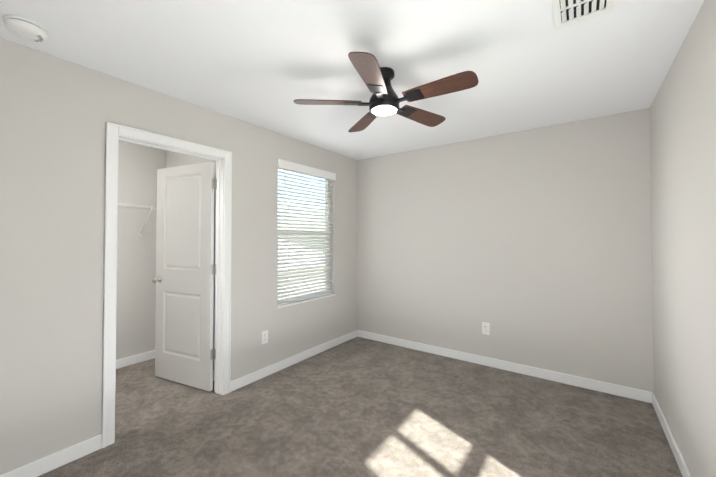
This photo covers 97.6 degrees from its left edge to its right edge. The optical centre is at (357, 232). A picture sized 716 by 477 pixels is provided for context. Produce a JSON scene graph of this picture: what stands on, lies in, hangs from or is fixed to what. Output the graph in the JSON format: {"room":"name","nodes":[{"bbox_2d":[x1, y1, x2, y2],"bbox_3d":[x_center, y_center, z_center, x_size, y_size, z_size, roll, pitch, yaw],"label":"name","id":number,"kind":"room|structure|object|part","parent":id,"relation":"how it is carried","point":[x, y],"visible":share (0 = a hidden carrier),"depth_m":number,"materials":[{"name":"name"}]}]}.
{"room":"empty bedroom","nodes":[
{"label":"empty bedroom","id":0,"kind":"room"},
{"bbox_2d":[116,141,165,359],"bbox_3d":[-2.825,0.187,2.930,0.120,2.440,2.070,-1,-1,36],"label":"wall","id":1,"kind":"structure","parent":0,"point":[139,166],"depth_m":3.41,"materials":[{"name":"grey paint"}]},
{"bbox_2d":[116,350,154,368],"bbox_3d":[-2.803,1.360,2.821,0.019,0.092,1.950,-1,-1,36],"label":"baseboard","id":2,"kind":"structure","parent":1,"relation":"attached to","point":[131,360],"depth_m":3.38,"materials":[{"name":"white wood"}]},
{"bbox_2d":[118,203,156,236],"bbox_3d":[-2.682,-0.129,2.765,0.311,0.337,1.940,-1,-1,36],"label":"wire closet shelf","id":3,"kind":"object","parent":1,"relation":"attached to","point":[152,207],"visible":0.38,"depth_m":3.27,"materials":[{"name":"white metal"}]},
{"bbox_2d":[0,38,356,474],"bbox_3d":[-1.176,0.186,2.825,0.120,2.440,3.825,-1,-1,36],"label":"wall","id":4,"kind":"structure","parent":0,"point":[56,114],"depth_m":1.96,"materials":[{"name":"grey paint"}]},
{"bbox_2d":[0,434,101,476],"bbox_3d":[-1.936,1.340,1.630,0.019,0.092,0.968,-1,-1,36],"label":"baseboard","id":5,"kind":"structure","parent":4,"relation":"attached to","point":[43,465],"depth_m":1.85,"materials":[{"name":"white wood"}]},
{"bbox_2d":[102,122,231,447],"bbox_3d":[-1.446,0.339,2.447,0.160,2.122,0.904,-1,-1,36],"label":"door frame","id":6,"kind":"structure","parent":4,"relation":"attached to","point":[113,131],"depth_m":2.32,"materials":[{"name":"white wood"}]},
{"bbox_2d":[152,162,215,391],"bbox_3d":[-1.646,0.384,2.911,0.748,2.022,0.246,-1,-1,36],"label":"closet door","id":7,"kind":"structure","parent":4,"relation":"in","point":[183,279],"depth_m":2.90,"materials":[{"name":"white paint"}]},
{"bbox_2d":[261,330,267,344],"bbox_3d":[-0.913,1.025,3.068,0.009,0.124,0.076,-1,-1,36],"label":"electrical outlet","id":8,"kind":"object","parent":4,"relation":"attached to","point":[264,337],"visible":1,"depth_m":3.06,"materials":[{"name":"white plastic"}]},
{"bbox_2d":[231,330,359,391],"bbox_3d":[-0.568,1.371,3.532,0.019,0.092,1.908,-1,-1,36],"label":"baseboard","id":9,"kind":"structure","parent":4,"relation":"attached to","point":[247,379],"depth_m":3.30,"materials":[{"name":"white wood"}]},
{"bbox_2d":[277,170,329,299],"bbox_3d":[-0.639,0.014,3.633,0.044,1.530,0.900,-1,-1,36],"label":"window","id":10,"kind":"structure","parent":4,"relation":"in","point":[311,220],"depth_m":3.86,"materials":[{"name":"white plastic"}]},
{"bbox_2d":[277,159,335,305],"bbox_3d":[-0.580,0.004,3.591,0.088,1.508,0.908,-1,-1,36],"label":"window blinds","id":11,"kind":"object","parent":10,"relation":"attached to","point":[284,165],"visible":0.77,"depth_m":3.54,"materials":[{"name":"white plastic"}]},
{"bbox_2d":[276,294,335,308],"bbox_3d":[-0.586,0.772,3.583,0.086,0.020,0.924,-1,-1,36],"label":"window sill","id":12,"kind":"structure","parent":4,"relation":"attached to","point":[301,301],"depth_m":3.51,"materials":[{"name":"white stone"}]},
{"bbox_2d":[166,150,215,369],"bbox_3d":[-1.687,0.193,3.313,1.280,2.440,0.120,-1,-1,36],"label":"wall","id":13,"kind":"structure","parent":0,"point":[174,159],"depth_m":3.29,"materials":[{"name":"grey paint"}]},
{"bbox_2d":[0,0,703,173],"bbox_3d":[-0.476,-1.072,2.342,4.644,0.060,4.065,-1,-1,36],"label":"ceiling","id":14,"kind":"structure","parent":0,"point":[263,63],"depth_m":1.86,"materials":[{"name":"white paint"}]},
{"bbox_2d":[2,15,48,41],"bbox_3d":[-1.691,-1.030,1.598,0.164,0.048,0.164,-1,-1,36],"label":"smoke detector","id":15,"kind":"object","parent":14,"relation":"attached to","point":[25,28],"visible":1,"depth_m":1.57,"materials":[{"name":"white plastic"}]},
{"bbox_2d":[293,52,478,131],"bbox_3d":[0.206,-0.916,2.023,1.088,0.262,1.128,-1,-1,36],"label":"ceiling fan","id":16,"kind":"object","parent":14,"relation":"attached to","point":[384,100],"visible":1,"depth_m":1.94,"materials":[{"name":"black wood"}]},
{"bbox_3d":[0.171,-0.916,2.043,0.198,0.262,0.198,-1,-1,36],"label":"motor","id":17,"kind":"part","parent":16,"relation":"part of","materials":[{"name":"black metal"}]},
{"bbox_2d":[552,0,613,29],"bbox_3d":[0.996,-1.052,1.387,0.230,0.018,0.395,-1,-1,36],"label":"ceiling vent","id":18,"kind":"object","parent":14,"relation":"in","point":[567,12],"visible":1,"depth_m":1.48,"materials":[{"name":"white plastic"}]},
{"bbox_2d":[38,337,682,476],"bbox_3d":[-0.476,1.427,2.302,4.644,0.060,4.065,-1,-1,36],"label":"floor","id":19,"kind":"structure","parent":0,"point":[359,407],"depth_m":2.27,"materials":[{"name":"carpet"}]},
{"bbox_2d":[357,108,653,391],"bbox_3d":[1.244,0.197,3.514,3.244,2.440,0.120,-1,-1,36],"label":"wall","id":20,"kind":"structure","parent":0,"point":[533,247],"depth_m":3.15,"materials":[{"name":"grey paint"}]},
{"bbox_2d":[482,322,489,334],"bbox_3d":[1.361,1.022,3.337,0.076,0.124,0.009,-1,-1,36],"label":"electrical outlet","id":21,"kind":"object","parent":20,"relation":"attached to","point":[486,328],"visible":1,"depth_m":3.33,"materials":[{"name":"white plastic"}]},
{"bbox_2d":[360,330,647,401],"bbox_3d":[1.195,1.370,3.447,2.980,0.092,0.014,-1,-1,36],"label":"baseboard","id":22,"kind":"structure","parent":20,"relation":"attached to","point":[623,391],"depth_m":3.13,"materials":[{"name":"white wood"}]},
{"bbox_2d":[650,0,715,476],"bbox_3d":[1.360,0.156,1.001,0.120,2.440,3.825,-1,-1,36],"label":"wall","id":23,"kind":"structure","parent":0,"point":[683,158],"depth_m":1.69,"materials":[{"name":"grey paint"}]},
{"bbox_2d":[648,391,691,476],"bbox_3d":[1.303,1.331,1.023,0.019,0.092,3.825,-1,-1,36],"label":"baseboard","id":24,"kind":"structure","parent":23,"relation":"attached to","point":[682,465],"depth_m":2.03,"materials":[{"name":"white wood"}]},
{"label":"outside","id":25,"kind":"structure","parent":0,"visible":0},
{"bbox_3d":[-7.267,4.793,11.306,100.000,0.100,90.000,-1,-1,36],"label":"lawn","id":26,"kind":"structure","parent":25,"visible":0},
{"bbox_2d":[278,239,324,298],"bbox_3d":[-9.653,1.981,10.604,10.000,5.500,19.000,-1,-1,36],"label":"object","id":27,"kind":"object","parent":26,"relation":"on","point":[299,263],"depth_m":13.44,"materials":[{"name":"white"}]}
]}

